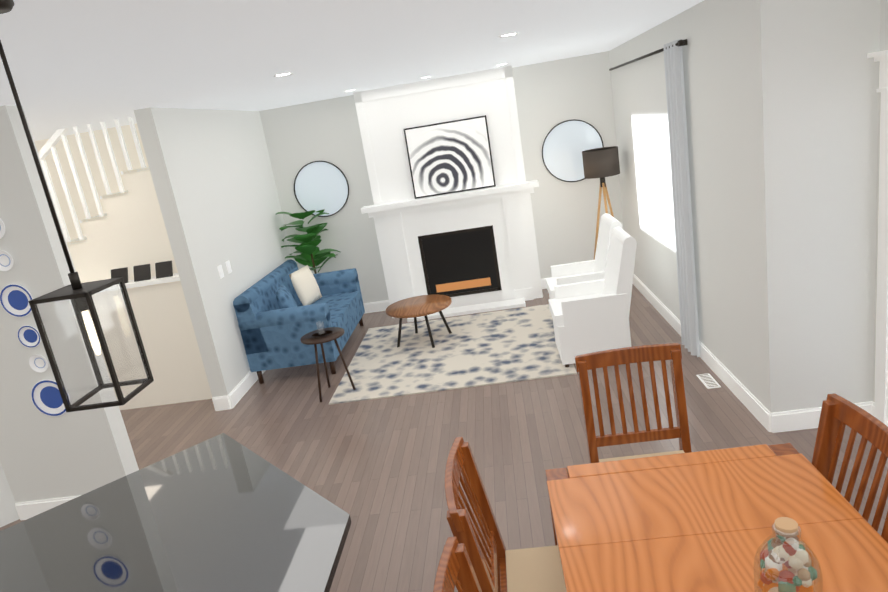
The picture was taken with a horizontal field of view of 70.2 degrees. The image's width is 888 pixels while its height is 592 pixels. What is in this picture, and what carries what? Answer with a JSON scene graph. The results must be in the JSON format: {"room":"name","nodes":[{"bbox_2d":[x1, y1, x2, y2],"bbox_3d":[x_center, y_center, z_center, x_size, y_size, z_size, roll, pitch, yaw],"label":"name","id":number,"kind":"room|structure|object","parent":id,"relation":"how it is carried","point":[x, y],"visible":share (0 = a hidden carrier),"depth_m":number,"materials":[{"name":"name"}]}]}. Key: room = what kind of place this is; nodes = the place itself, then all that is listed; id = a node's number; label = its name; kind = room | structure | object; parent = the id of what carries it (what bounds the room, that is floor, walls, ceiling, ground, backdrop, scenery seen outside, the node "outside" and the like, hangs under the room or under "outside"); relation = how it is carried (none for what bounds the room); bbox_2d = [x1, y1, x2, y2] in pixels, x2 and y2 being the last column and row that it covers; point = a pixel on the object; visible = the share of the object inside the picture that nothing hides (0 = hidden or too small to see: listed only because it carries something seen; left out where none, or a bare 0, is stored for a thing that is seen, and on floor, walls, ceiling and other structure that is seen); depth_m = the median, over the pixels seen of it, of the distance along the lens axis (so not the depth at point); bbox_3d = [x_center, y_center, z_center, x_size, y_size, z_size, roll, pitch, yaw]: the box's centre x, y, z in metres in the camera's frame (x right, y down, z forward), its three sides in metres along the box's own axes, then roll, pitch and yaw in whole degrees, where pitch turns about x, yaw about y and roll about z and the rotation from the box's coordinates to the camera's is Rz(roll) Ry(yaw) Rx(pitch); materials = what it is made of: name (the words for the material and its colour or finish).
{"room":"kitchen and living room","nodes":[
{"label":"kitchen and living room","id":0,"kind":"room"},
{"bbox_2d":[0,0,703,140],"bbox_3d":[-2.331,-0.980,2.833,10.600,0.100,11.600,-8,15,6],"label":"ceiling","id":1,"kind":"structure","parent":0,"point":[80,64],"depth_m":3.52,"materials":[{"name":"grey paint"}]},
{"bbox_2d":[0,0,153,411],"bbox_3d":[-1.157,-0.242,1.874,0.187,1.180,0.187,-8,15,6],"label":"pendant light","id":2,"kind":"object","parent":1,"relation":"hanging from","point":[77,293],"visible":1,"depth_m":1.92,"materials":[{"name":"black metal"}]},
{"bbox_2d":[274,73,292,76],"bbox_3d":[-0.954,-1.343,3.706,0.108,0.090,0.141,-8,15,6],"label":"recessed light","id":3,"kind":"object","parent":1,"relation":"in","point":[283,74],"depth_m":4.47,"materials":[{"name":"white"}]},
{"bbox_2d":[499,32,517,37],"bbox_3d":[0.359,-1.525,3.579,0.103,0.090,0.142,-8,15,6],"label":"recessed light","id":4,"kind":"object","parent":1,"relation":"in","point":[500,36],"depth_m":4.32,"materials":[{"name":"white"}]},
{"bbox_2d":[0,284,887,591],"bbox_3d":[-1.886,1.727,3.566,10.600,0.100,11.600,-8,15,6],"label":"floor","id":5,"kind":"structure","parent":0,"point":[374,470],"depth_m":4.63,"materials":[{"name":"brown wood"}]},
{"bbox_2d":[38,117,211,409],"bbox_3d":[-4.163,-0.453,6.477,3.665,3.270,1.075,-8,15,6],"label":"staircase","id":6,"kind":"structure","parent":5,"relation":"on","point":[128,229],"depth_m":6.07,"materials":[{"name":"white paint"}]},
{"bbox_2d":[0,433,350,591],"bbox_3d":[-1.127,1.849,0.664,1.520,0.929,5.440,-8,15,6],"label":"kitchen island","id":7,"kind":"object","parent":5,"relation":"on","point":[223,512],"visible":1,"depth_m":2.35,"materials":[{"name":"grey stone"}]},
{"bbox_2d":[233,259,364,383],"bbox_3d":[-1.510,0.176,7.046,0.905,0.943,1.690,-8,15,6],"label":"sofa","id":8,"kind":"object","parent":5,"relation":"on","point":[281,310],"visible":1,"depth_m":6.34,"materials":[{"name":"blue fabric"}]},
{"bbox_2d":[276,209,339,273],"bbox_3d":[-1.618,-0.367,8.019,0.644,1.511,0.400,-8,15,6],"label":"potted plant","id":9,"kind":"object","parent":5,"relation":"on","point":[312,255],"visible":0.67,"depth_m":7.92,"materials":[{"name":"green plant"}]},
{"bbox_2d":[300,321,355,401],"bbox_3d":[-1.067,0.571,5.795,0.402,0.702,0.400,-8,15,6],"label":"side table","id":10,"kind":"object","parent":5,"relation":"on","point":[321,336],"visible":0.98,"depth_m":5.73,"materials":[{"name":"brown wood"}]},
{"bbox_2d":[353,65,542,321],"bbox_3d":[0.073,-1.174,7.589,2.100,2.740,0.680,-8,15,6],"label":"fireplace","id":11,"kind":"object","parent":5,"relation":"on","point":[471,252],"visible":0.85,"depth_m":7.56,"materials":[{"name":"white paint"}]},
{"bbox_2d":[404,115,495,198],"bbox_3d":[0.070,-1.620,7.408,0.970,0.815,0.078,-8,15,6],"label":"canvas artwork","id":12,"kind":"object","parent":11,"relation":"attached to","point":[454,156],"visible":1,"depth_m":7.39,"materials":[{"name":"black"}]},
{"bbox_2d":[329,304,576,404],"bbox_3d":[0.116,0.532,6.546,2.200,0.012,2.100,-8,15,6],"label":"area rug","id":13,"kind":"object","parent":5,"relation":"on","point":[498,347],"visible":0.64,"depth_m":6.29,"materials":[{"name":"beige carpet"}]},
{"bbox_2d":[386,294,451,347],"bbox_3d":[-0.241,0.293,6.864,0.720,0.424,0.720,-8,15,6],"label":"coffee table","id":14,"kind":"object","parent":13,"relation":"on","point":[415,307],"visible":0.92,"depth_m":6.76,"materials":[{"name":"brown wood"}]},
{"bbox_2d":[433,536,481,591],"bbox_3d":[0.333,1.259,1.817,0.582,1.000,0.520,-8,15,6],"label":"chair","id":15,"kind":"object","parent":5,"relation":"on","point":[455,568],"visible":1,"depth_m":1.91,"materials":[{"name":"brown wood"}]},
{"bbox_2d":[445,437,565,591],"bbox_3d":[0.369,1.086,2.433,0.582,1.000,0.520,-8,15,6],"label":"chair","id":16,"kind":"object","parent":5,"relation":"on","point":[498,567],"visible":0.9,"depth_m":2.48,"materials":[{"name":"brown wood"}]},
{"bbox_2d":[545,213,621,318],"bbox_3d":[1.423,-0.216,6.415,0.746,1.095,0.561,-8,15,6],"label":"armchair","id":17,"kind":"object","parent":5,"relation":"on","point":[577,272],"visible":0.31,"depth_m":6.35,"materials":[{"name":"white fabric"}]},
{"bbox_2d":[548,227,636,366],"bbox_3d":[1.328,0.007,5.651,0.746,1.095,0.561,-8,15,6],"label":"armchair","id":18,"kind":"object","parent":5,"relation":"on","point":[590,316],"visible":0.9,"depth_m":5.45,"materials":[{"name":"white fabric"}]},
{"bbox_2d":[582,146,619,259],"bbox_3d":[1.903,-0.858,7.366,0.476,1.682,0.474,-8,15,6],"label":"tripod floor lamp","id":19,"kind":"object","parent":5,"relation":"on","point":[602,163],"visible":0.77,"depth_m":7.10,"materials":[{"name":"black fabric"}]},
{"bbox_2d":[575,343,691,462],"bbox_3d":[0.982,0.815,3.060,0.520,1.000,0.582,-8,15,6],"label":"head chair","id":20,"kind":"object","parent":5,"relation":"on","point":[626,356],"visible":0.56,"depth_m":3.19,"materials":[{"name":"brown wood"}]},
{"bbox_2d":[696,373,720,388],"bbox_3d":[2.053,0.658,4.908,0.100,0.009,0.260,-8,15,6],"label":"floor vent","id":21,"kind":"object","parent":5,"relation":"in","point":[708,380],"visible":1,"depth_m":4.90,"materials":[{"name":"white metal"}]},
{"bbox_2d":[545,443,887,591],"bbox_3d":[0.934,1.272,1.869,1.010,0.760,1.820,-8,15,6],"label":"dining table","id":22,"kind":"object","parent":5,"relation":"on","point":[701,521],"visible":0.98,"depth_m":2.20,"materials":[{"name":"brown wood"}]},
{"bbox_2d":[754,517,822,591],"bbox_3d":[0.908,0.750,1.672,0.176,0.345,0.176,-8,15,6],"label":"jar","id":23,"kind":"object","parent":22,"relation":"on","point":[785,562],"visible":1,"depth_m":1.62,"materials":[{"name":"clear"}]},
{"bbox_2d":[812,393,887,542],"bbox_3d":[1.312,0.956,2.341,0.582,1.000,0.520,-8,15,6],"label":"chair","id":24,"kind":"object","parent":5,"relation":"on","point":[838,414],"visible":0.33,"depth_m":2.31,"materials":[{"name":"brown wood"}]},
{"bbox_2d":[0,0,887,526],"bbox_3d":[-2.134,0.449,2.936,9.580,2.740,11.050,-8,15,6],"label":"wall","id":25,"kind":"structure","parent":0,"point":[782,106],"depth_m":4.39,"materials":[{"name":"white paint"}]},
{"bbox_2d":[0,218,4,238],"bbox_3d":[-2.817,-0.434,3.939,0.180,0.180,0.022,-8,15,6],"label":"wall plate","id":26,"kind":"object","parent":25,"relation":"attached to","point":[2,227],"depth_m":3.94,"materials":[{"name":"white ceramic"}]},
{"bbox_2d":[0,250,13,270],"bbox_3d":[-2.783,-0.224,3.996,0.136,0.136,0.022,-8,15,6],"label":"wall plate","id":27,"kind":"object","parent":25,"relation":"attached to","point":[6,260],"depth_m":4.00,"materials":[{"name":"white ceramic"}]},
{"bbox_2d":[0,284,32,316],"bbox_3d":[-2.741,0.028,4.064,0.224,0.224,0.022,-8,15,6],"label":"wall plate","id":28,"kind":"object","parent":25,"relation":"attached to","point":[14,298],"depth_m":4.07,"materials":[{"name":"white"}]},
{"bbox_2d":[17,325,47,372],"bbox_3d":[-2.689,0.346,4.151,0.156,0.332,0.022,-8,15,6],"label":"wall plate","id":29,"kind":"object","parent":25,"relation":"attached to","point":[28,336],"depth_m":4.14,"materials":[{"name":"white ceramic"}]},
{"bbox_2d":[15,495,80,519],"bbox_3d":[-2.600,1.478,4.466,0.886,0.135,0.016,-8,15,6],"label":"baseboard","id":30,"kind":"structure","parent":25,"relation":"attached to","point":[26,510],"depth_m":4.48,"materials":[{"name":"white wood"}]},
{"bbox_2d":[31,379,69,416],"bbox_3d":[-2.634,0.682,4.241,0.270,0.270,0.022,-8,15,6],"label":"wall plate","id":31,"kind":"object","parent":25,"relation":"attached to","point":[46,398],"depth_m":4.25,"materials":[{"name":"white"}]},
{"bbox_2d":[217,265,223,278],"bbox_3d":[-2.150,-0.234,6.090,0.008,0.120,0.080,-8,15,6],"label":"light switch","id":32,"kind":"object","parent":25,"relation":"attached to","point":[220,270],"depth_m":6.08,"materials":[{"name":"white plastic"}]},
{"bbox_2d":[225,260,231,273],"bbox_3d":[-2.139,-0.288,6.282,0.008,0.120,0.080,-8,15,6],"label":"light switch","id":33,"kind":"object","parent":25,"relation":"attached to","point":[228,265],"depth_m":6.27,"materials":[{"name":"white plastic"}]},
{"bbox_2d":[223,370,264,409],"bbox_3d":[-1.921,0.633,7.175,0.016,0.135,2.676,-8,15,6],"label":"baseboard","id":34,"kind":"structure","parent":25,"relation":"attached to","point":[247,382],"depth_m":6.14,"materials":[{"name":"white wood"}]},
{"bbox_2d":[294,161,348,216],"bbox_3d":[-1.546,-1.348,7.976,0.704,0.704,0.024,-8,15,6],"label":"round mirror","id":35,"kind":"object","parent":25,"relation":"attached to","point":[320,185],"visible":0.92,"depth_m":7.98,"materials":[{"name":"black mirror"}]},
{"bbox_2d":[363,300,389,313],"bbox_3d":[-1.252,0.192,8.395,1.160,0.135,0.016,-8,15,6],"label":"baseboard","id":36,"kind":"structure","parent":25,"relation":"attached to","point":[377,306],"depth_m":8.35,"materials":[{"name":"white"}]},
{"bbox_2d":[541,278,546,288],"bbox_3d":[1.731,-0.221,8.105,1.190,0.135,0.016,-8,15,6],"label":"baseboard","id":37,"kind":"structure","parent":25,"relation":"attached to","point":[543,281],"depth_m":8.14,"materials":[{"name":"white wood"}]},
{"bbox_2d":[542,119,603,181],"bbox_3d":[1.563,-1.758,7.678,0.744,0.744,0.024,-8,15,6],"label":"round mirror","id":38,"kind":"object","parent":25,"relation":"attached to","point":[566,144],"visible":0.81,"depth_m":7.67,"materials":[{"name":"black mirror"}]},
{"bbox_2d":[609,39,699,356],"bbox_3d":[2.007,-1.026,6.175,0.085,2.520,2.661,-8,15,6],"label":"curtain","id":39,"kind":"object","parent":25,"relation":"hanging from","point":[678,138],"visible":1,"depth_m":5.08,"materials":[{"name":"grey fabric"},{"name":"black metal"}]},
{"bbox_2d":[633,274,778,432],"bbox_3d":[2.212,0.256,6.052,0.016,0.135,4.166,-8,15,6],"label":"baseboard","id":40,"kind":"structure","parent":25,"relation":"attached to","point":[761,413],"depth_m":4.82,"materials":[{"name":"white wood"}]},
{"bbox_2d":[867,50,887,425],"bbox_3d":[2.559,-0.095,3.080,0.225,2.230,1.360,-8,15,6],"label":"door frame","id":41,"kind":"structure","parent":25,"relation":"attached to","point":[881,389],"depth_m":3.65,"materials":[{"name":"white"}]}
]}

